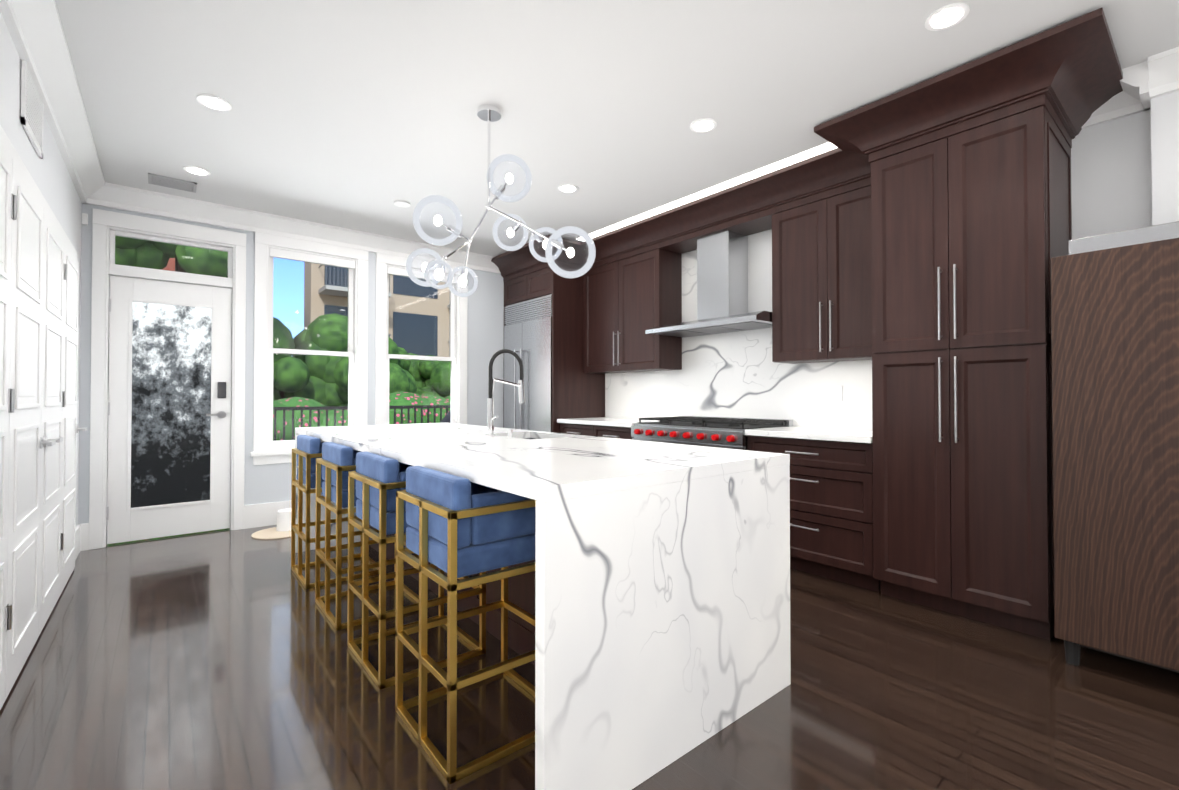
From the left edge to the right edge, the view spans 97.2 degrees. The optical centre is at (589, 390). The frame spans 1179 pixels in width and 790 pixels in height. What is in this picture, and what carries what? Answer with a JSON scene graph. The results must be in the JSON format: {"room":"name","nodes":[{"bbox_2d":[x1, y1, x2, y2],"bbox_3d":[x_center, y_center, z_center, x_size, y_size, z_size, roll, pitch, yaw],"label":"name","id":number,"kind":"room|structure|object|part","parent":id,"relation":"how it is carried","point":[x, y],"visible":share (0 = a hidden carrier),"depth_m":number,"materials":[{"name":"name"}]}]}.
{"room":"kitchen","nodes":[
{"label":"kitchen","id":0,"kind":"room"},
{"bbox_2d":[0,12,81,525],"bbox_3d":[-1.022,-0.220,0.365,0.150,2.740,8.930,1,-1,-39],"label":"wall","id":1,"kind":"structure","parent":0,"point":[50,174],"depth_m":2.70,"materials":[{"name":"white paint"}]},
{"bbox_2d":[21,60,43,158],"bbox_3d":[-2.570,-1.301,2.400,0.011,0.310,0.440,1,-1,-39],"label":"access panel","id":2,"kind":"object","parent":1,"relation":"in","point":[32,110],"visible":0.9,"depth_m":2.37,"materials":[{"name":"white paint"}]},
{"bbox_2d":[0,125,76,258],"bbox_3d":[-2.196,0.106,1.933,0.024,2.125,4.090,1,-1,-39],"label":"trim","id":3,"kind":"structure","parent":1,"relation":"attached to","point":[9,146],"depth_m":2.33,"materials":[{"name":"white wood"}]},
{"bbox_2d":[0,139,86,709],"bbox_3d":[-2.168,0.140,1.956,0.090,2.033,3.924,1,-1,-39],"label":"closet door","id":4,"kind":"structure","parent":1,"relation":"in","point":[38,331],"depth_m":2.28,"materials":[{"name":"white wood"}]},
{"bbox_3d":[-2.155,0.079,1.967,0.056,1.630,3.857,1,-1,-39],"label":"closet door hardware","id":5,"kind":"part","parent":4,"relation":"part of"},
{"bbox_2d":[75,523,85,559],"bbox_3d":[-3.652,1.090,3.702,0.030,0.200,0.410,1,-1,-39],"label":"baseboard","id":6,"kind":"structure","parent":1,"relation":"attached to","point":[80,528],"depth_m":3.81,"materials":[{"name":"white"}]},
{"bbox_2d":[78,203,503,523],"bbox_3d":[-2.171,-0.161,5.292,4.615,2.740,0.150,1,-1,-39],"label":"wall","id":7,"kind":"structure","parent":0,"point":[267,483],"depth_m":4.65,"materials":[{"name":"white paint"}]},
{"bbox_2d":[82,213,87,224],"bbox_3d":[-3.767,-1.278,3.880,0.030,0.080,0.027,1,-1,-39],"label":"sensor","id":8,"kind":"structure","parent":7,"relation":"attached to","point":[84,218],"depth_m":3.87,"materials":[{"name":"white plastic"}]},
{"bbox_2d":[89,208,245,549],"bbox_3d":[-3.411,-0.084,4.260,0.970,2.560,0.174,1,-1,-39],"label":"door frame","id":9,"kind":"structure","parent":7,"relation":"attached to","point":[107,226],"depth_m":4.09,"materials":[{"name":"white wood"}]},
{"bbox_2d":[107,275,231,543],"bbox_3d":[-3.397,0.150,4.237,0.782,2.068,0.103,1,-1,-39],"label":"back door","id":10,"kind":"structure","parent":7,"relation":"in","point":[126,522],"depth_m":4.18,"materials":[{"name":"white wood"}]},
{"bbox_3d":[-3.396,0.146,4.209,0.749,1.700,0.058,1,-1,-39],"label":"back door hardware","id":11,"kind":"part","parent":10,"relation":"part of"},
{"bbox_2d":[115,235,227,507],"bbox_3d":[-3.414,-0.140,4.264,0.724,2.132,0.008,1,-1,-39],"label":"glass pane","id":12,"kind":"object","parent":10,"relation":"attached to","point":[171,408],"depth_m":4.25,"materials":[{"name":"clear glass"}]},
{"bbox_3d":[-3.414,-1.087,4.276,0.724,0.237,0.004,1,-1,-39],"label":"transom glass","id":13,"kind":"part","parent":12,"relation":"part of","materials":[{"name":"clear glass"}]},
{"bbox_3d":[-3.416,0.114,4.259,0.505,1.625,0.008,1,-1,-39],"label":"glass","id":14,"kind":"part","parent":12,"relation":"part of","materials":[{"name":"glass"}]},
{"bbox_2d":[217,382,225,397],"bbox_3d":[-3.142,-0.002,4.442,0.060,0.140,0.022,1,-1,-39],"label":"keypad","id":15,"kind":"object","parent":10,"relation":"attached to","point":[221,393],"visible":1,"depth_m":4.43,"materials":[{"name":"silver metal"}]},
{"bbox_2d":[244,500,290,528],"bbox_3d":[-2.006,1.109,5.304,2.555,0.200,0.016,1,-1,-39],"label":"baseboard","id":16,"kind":"structure","parent":7,"relation":"attached to","point":[260,515],"depth_m":4.58,"materials":[{"name":"white"}]},
{"bbox_2d":[250,232,367,464],"bbox_3d":[-2.608,-0.369,4.901,0.994,2.055,0.205,1,-1,-39],"label":"window","id":17,"kind":"structure","parent":7,"relation":"in","point":[316,349],"depth_m":4.77,"materials":[{"name":"white wood"}]},
{"bbox_3d":[-2.626,-0.376,4.922,0.770,1.840,0.150,1,-1,-39],"label":"window sashes","id":18,"kind":"part","parent":17,"relation":"part of","materials":[{"name":"white wood"}]},
{"bbox_2d":[375,252,467,424],"bbox_3d":[-1.796,-0.361,5.566,1.034,2.055,0.205,1,-1,-39],"label":"window","id":19,"kind":"structure","parent":7,"relation":"in","point":[417,355],"depth_m":5.50,"materials":[{"name":"white wood"}]},
{"bbox_3d":[-1.813,-0.368,5.587,0.810,1.840,0.150,1,-1,-39],"label":"window sashes","id":20,"kind":"part","parent":19,"relation":"part of","materials":[{"name":"white wood"}]},
{"bbox_2d":[0,525,1178,789],"bbox_3d":[0.705,1.227,1.763,4.615,0.120,9.230,1,-1,-39],"label":"floor","id":21,"kind":"structure","parent":0,"point":[222,659],"depth_m":1.95,"materials":[{"name":"brown wood"}]},
{"bbox_2d":[251,508,290,539],"bbox_3d":[-2.594,1.113,4.372,0.420,0.170,0.420,1,-1,-39],"label":"water dispenser","id":22,"kind":"object","parent":21,"relation":"on","point":[282,529],"visible":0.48,"depth_m":4.38,"materials":[{"name":"beige plastic"}]},
{"bbox_2d":[291,435,378,588],"bbox_3d":[-1.657,0.741,3.421,0.460,0.890,0.470,1,-1,-39],"label":"stool","id":23,"kind":"object","parent":21,"relation":"on","point":[308,450],"visible":0.56,"depth_m":3.27,"materials":[{"name":"gold metal"}]},
{"bbox_2d":[315,442,418,630],"bbox_3d":[-1.207,0.735,2.872,0.460,0.890,0.470,1,-1,-39],"label":"stool","id":24,"kind":"object","parent":21,"relation":"on","point":[337,461],"visible":0.56,"depth_m":2.72,"materials":[{"name":"gold metal"}]},
{"bbox_2d":[347,452,485,689],"bbox_3d":[-0.789,0.729,2.361,0.460,0.890,0.470,1,-1,-39],"label":"stool","id":25,"kind":"object","parent":21,"relation":"on","point":[380,480],"visible":0.52,"depth_m":2.21,"materials":[{"name":"gold metal"}]},
{"bbox_2d":[395,466,535,783],"bbox_3d":[-0.383,0.723,1.866,0.460,0.890,0.470,1,-1,-39],"label":"stool","id":26,"kind":"object","parent":21,"relation":"on","point":[459,527],"visible":0.73,"depth_m":1.69,"materials":[{"name":"blue fabric"}]},
{"bbox_2d":[295,425,790,789],"bbox_3d":[-0.690,0.744,2.959,1.184,0.874,3.260,1,-1,-39],"label":"kitchen island","id":27,"kind":"object","parent":21,"relation":"on","point":[651,593],"depth_m":1.64,"materials":[{"name":"stone"}]},
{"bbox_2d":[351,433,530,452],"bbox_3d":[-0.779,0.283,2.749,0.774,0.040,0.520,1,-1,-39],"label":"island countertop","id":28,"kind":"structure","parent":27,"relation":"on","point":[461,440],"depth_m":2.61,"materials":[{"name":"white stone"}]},
{"bbox_2d":[485,349,525,438],"bbox_3d":[-0.430,0.011,2.998,0.266,0.511,0.263,1,-1,-39],"label":"faucet","id":29,"kind":"object","parent":28,"relation":"on","point":[521,391],"depth_m":3.01,"materials":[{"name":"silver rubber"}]},
{"bbox_2d":[503,266,604,432],"bbox_3d":[-0.444,-0.034,5.944,0.803,2.500,1.012,1,-1,-39],"label":"refrigerator","id":30,"kind":"object","parent":21,"relation":"on","point":[543,324],"visible":0.65,"depth_m":5.57,"materials":[{"name":"silver metal"}]},
{"bbox_2d":[557,422,592,435],"bbox_3d":[0.103,0.772,5.360,0.625,0.874,0.557,1,-1,-39],"label":"base cabinet","id":31,"kind":"object","parent":21,"relation":"on","point":[564,427],"depth_m":5.18,"materials":[{"name":"brown wood"}]},
{"bbox_2d":[593,426,633,439],"bbox_3d":[0.456,0.767,4.929,0.625,0.874,0.557,1,-1,-39],"label":"base cabinet","id":32,"kind":"object","parent":21,"relation":"on","point":[622,432],"depth_m":4.73,"materials":[{"name":"brown wood"}]},
{"bbox_2d":[557,418,657,425],"bbox_3d":[0.268,0.311,5.140,0.655,0.039,1.114,1,-1,-39],"label":"countertop","id":33,"kind":"structure","parent":32,"relation":"on","point":[576,421],"depth_m":4.99,"materials":[{"name":"white stone"}]},
{"bbox_2d":[631,416,792,449],"bbox_3d":[0.952,0.714,4.245,0.726,0.965,1.118,1,-1,-39],"label":"range","id":34,"kind":"object","parent":21,"relation":"on","point":[724,432],"visible":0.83,"depth_m":4.03,"materials":[{"name":"silver metal"}]},
{"bbox_2d":[745,434,880,591],"bbox_3d":[1.613,0.751,3.516,0.625,0.874,0.836,1,-1,-39],"label":"base cabinet","id":35,"kind":"object","parent":21,"relation":"on","point":[831,483],"depth_m":3.20,"materials":[{"name":"brown wood"}]},
{"bbox_2d":[745,426,872,445],"bbox_3d":[1.601,0.292,3.512,0.655,0.039,0.836,1,-1,-39],"label":"countertop","id":36,"kind":"structure","parent":35,"relation":"on","point":[814,433],"depth_m":3.37,"materials":[{"name":"white stone"}]},
{"bbox_2d":[871,106,1071,639],"bbox_3d":[2.114,-0.070,2.893,0.713,2.500,0.771,1,-1,-39],"label":"pantry cabinet","id":37,"kind":"object","parent":21,"relation":"on","point":[971,233],"visible":0.94,"depth_m":2.64,"materials":[{"name":"brown wood"}]},
{"bbox_2d":[1051,221,1178,672],"bbox_3d":[2.524,0.239,2.178,0.710,1.865,0.770,1,-1,-39],"label":"tall cabinet","id":38,"kind":"object","parent":21,"relation":"on","point":[1115,352],"visible":1,"depth_m":2.10,"materials":[{"name":"brown wood"}]},
{"bbox_2d":[1068,221,1178,254],"bbox_3d":[2.520,-0.637,2.185,0.600,0.113,0.670,1,-1,-39],"label":"countertop","id":39,"kind":"structure","parent":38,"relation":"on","point":[1165,231],"depth_m":2.12,"materials":[{"name":"white stone"}]},
{"bbox_2d":[55,0,1178,256],"bbox_3d":[0.705,-1.633,1.797,4.615,0.120,9.230,1,-1,-39],"label":"ceiling","id":40,"kind":"structure","parent":0,"point":[355,114],"depth_m":2.69,"materials":[{"name":"white paint"}]},
{"bbox_2d":[148,173,196,192],"bbox_3d":[-3.108,-1.544,3.875,0.280,0.008,0.220,1,-1,-39],"label":"ceiling vent","id":41,"kind":"object","parent":40,"relation":"in","point":[168,182],"visible":0.98,"depth_m":3.87,"materials":[{"name":"grey metal"}]},
{"bbox_2d":[183,166,210,175],"bbox_3d":[-2.767,-1.546,3.664,0.156,0.008,0.156,1,-1,-39],"label":"recessed light","id":42,"kind":"object","parent":40,"relation":"in","point":[196,170],"visible":1,"depth_m":3.65,"materials":[{"name":"white plastic"}]},
{"bbox_2d":[196,94,231,110],"bbox_3d":[-2.034,-1.556,2.816,0.156,0.008,0.156,1,-1,-39],"label":"recessed light","id":43,"kind":"object","parent":40,"relation":"in","point":[213,102],"visible":1,"depth_m":2.80,"materials":[{"name":"white plastic"}]},
{"bbox_2d":[394,200,409,207],"bbox_3d":[-1.546,-1.537,4.288,0.130,0.012,0.130,1,-1,-39],"label":"recessed light","id":44,"kind":"object","parent":40,"relation":"attached to","point":[403,204],"visible":0.92,"depth_m":4.28,"materials":[{"name":"white plastic"}]},
{"bbox_2d":[406,104,595,296],"bbox_3d":[-0.538,-1.025,2.900,0.893,1.069,0.937,1,-1,-39],"label":"chandelier","id":45,"kind":"object","parent":40,"relation":"hanging from","point":[489,113],"visible":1,"depth_m":2.88,"materials":[{"name":"clear glass"}]},
{"bbox_3d":[-0.559,-1.058,2.898,0.728,1.003,0.694,1,-1,-39],"label":"frame","id":46,"kind":"part","parent":45,"relation":"part of","materials":[{"name":"silver metal"}]},
{"bbox_2d":[558,184,577,192],"bbox_3d":[-0.163,-1.542,3.973,0.156,0.008,0.156,1,-1,-39],"label":"recessed light","id":47,"kind":"object","parent":40,"relation":"in","point":[568,188],"visible":1,"depth_m":3.96,"materials":[{"name":"white plastic"}]},
{"bbox_2d":[690,118,716,132],"bbox_3d":[0.669,-1.553,3.052,0.156,0.008,0.156,1,-1,-39],"label":"recessed light","id":48,"kind":"object","parent":40,"relation":"in","point":[702,125],"visible":1,"depth_m":3.04,"materials":[{"name":"white plastic"}]},
{"bbox_2d":[925,3,969,30],"bbox_3d":[1.499,-1.564,2.180,0.156,0.008,0.156,1,-1,-39],"label":"recessed light","id":49,"kind":"object","parent":40,"relation":"in","point":[947,16],"visible":1,"depth_m":2.17,"materials":[{"name":"white plastic"}]},
{"bbox_2d":[683,91,1178,253],"bbox_3d":[2.382,-0.187,3.153,0.280,2.740,8.930,1,-1,-39],"label":"wall","id":50,"kind":"structure","parent":0,"point":[1124,173],"depth_m":2.67,"materials":[{"name":"white paint"}]},
{"bbox_2d":[583,249,681,373],"bbox_3d":[0.403,-0.742,5.264,0.305,1.100,1.114,1,-1,-39],"label":"upper cabinet","id":51,"kind":"object","parent":50,"relation":"attached to","point":[623,299],"depth_m":5.02,"materials":[{"name":"brown wood"}]},
{"bbox_2d":[645,230,771,337],"bbox_3d":[1.041,-0.899,4.338,0.495,0.800,1.114,1,-1,-39],"label":"range hood","id":52,"kind":"object","parent":50,"relation":"attached to","point":[722,281],"visible":0.92,"depth_m":4.29,"materials":[{"name":"silver metal"}]},
{"bbox_2d":[557,230,872,442],"bbox_3d":[0.902,-0.490,4.399,0.685,1.624,3.080,1,-1,-39],"label":"backsplash","id":53,"kind":"structure","parent":50,"relation":"attached to","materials":[{"name":"stone"}]},
{"bbox_2d":[832,386,842,400],"bbox_3d":[1.807,0.024,3.786,0.006,0.114,0.072,1,-1,-39],"label":"outlet","id":54,"kind":"object","parent":53,"relation":"attached to","point":[837,391],"depth_m":3.78,"materials":[{"name":"white plastic"}]},
{"bbox_2d":[772,186,872,363],"bbox_3d":[1.737,-0.761,3.635,0.305,1.100,0.836,1,-1,-39],"label":"upper cabinet","id":55,"kind":"object","parent":50,"relation":"attached to","point":[821,286],"depth_m":3.56,"materials":[{"name":"brown wood"}]},
{"bbox_2d":[0,0,1178,281],"bbox_3d":[0.705,-1.454,1.794,4.315,0.239,8.930,1,-1,-39],"label":"crown molding","id":56,"kind":"structure","parent":55,"relation":"attached to","point":[1068,75],"depth_m":2.88,"materials":[{"name":"brown wood"}]},
{"label":"outside","id":57,"kind":"structure","parent":0,"visible":0},
{"bbox_3d":[-15.066,2.153,30.051,75.000,0.100,54.500,1,-1,-39],"label":"ground","id":58,"kind":"structure","parent":57,"visible":0},
{"bbox_2d":[162,258,174,270],"bbox_3d":[-17.870,-4.366,15.875,10.600,12.600,9.000,1,-1,-39],"label":"brick","id":59,"kind":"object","parent":58,"relation":"on","point":[170,265],"depth_m":14.87,"materials":[{"name":"brown"}]},
{"bbox_2d":[115,236,450,405],"bbox_3d":[-4.916,-0.954,14.236,16.887,5.738,6.236,1,-1,-39],"label":"trees","id":60,"kind":"object","parent":58,"relation":"on","point":[324,337],"depth_m":12.15,"materials":[{"name":"green plant"}]},
{"bbox_2d":[304,262,449,356],"bbox_3d":[-3.450,-6.175,31.907,24.800,16.600,1.500,1,-1,-39],"label":"building","id":61,"kind":"structure","parent":58,"relation":"on","point":[313,269],"depth_m":25.77,"materials":[{"name":"beige"}]},
{"bbox_2d":[318,264,448,355],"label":"building windows","id":62,"kind":"structure","parent":61,"relation":"attached to","point":[401,325],"depth_m":26.23,"materials":[{"name":"grey"}]},
{"bbox_3d":[-3.615,-5.024,29.885,21.400,13.050,1.400,1,-1,-39],"label":"building railings","id":63,"kind":"part","parent":62,"relation":"part of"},
{"bbox_2d":[318,285,449,308],"bbox_3d":[-3.615,-4.409,29.877,21.400,12.180,1.400,1,-1,-39],"label":"balconies","id":64,"kind":"object","parent":61,"relation":"attached to","point":[334,291],"depth_m":23.14,"materials":[{"name":"grey"}]},
{"bbox_3d":[-2.651,1.554,7.005,11.000,0.550,3.100,1,-1,-39],"label":"deck","id":65,"kind":"object","parent":58,"relation":"on","visible":0},
{"bbox_2d":[273,405,450,440],"bbox_3d":[-3.455,0.741,7.997,11.000,1.000,0.040,1,-1,-39],"label":"fence","id":66,"kind":"object","parent":65,"relation":"on","point":[342,408],"depth_m":7.71,"materials":[{"name":"grey metal"}]},
{"bbox_2d":[440,410,450,422],"bbox_3d":[-1.916,0.805,8.327,0.900,0.980,0.600,1,-1,-39],"label":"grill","id":67,"kind":"object","parent":65,"relation":"on","point":[447,417],"depth_m":8.27,"materials":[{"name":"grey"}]},
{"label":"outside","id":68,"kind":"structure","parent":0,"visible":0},
{"bbox_2d":[273,391,450,440],"bbox_3d":[-4.482,0.657,8.774,9.594,1.294,1.674,1,-1,-39],"label":"bushes","id":69,"kind":"object","parent":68,"point":[406,398],"depth_m":8.51,"materials":[{"name":"green plant"}]}
]}

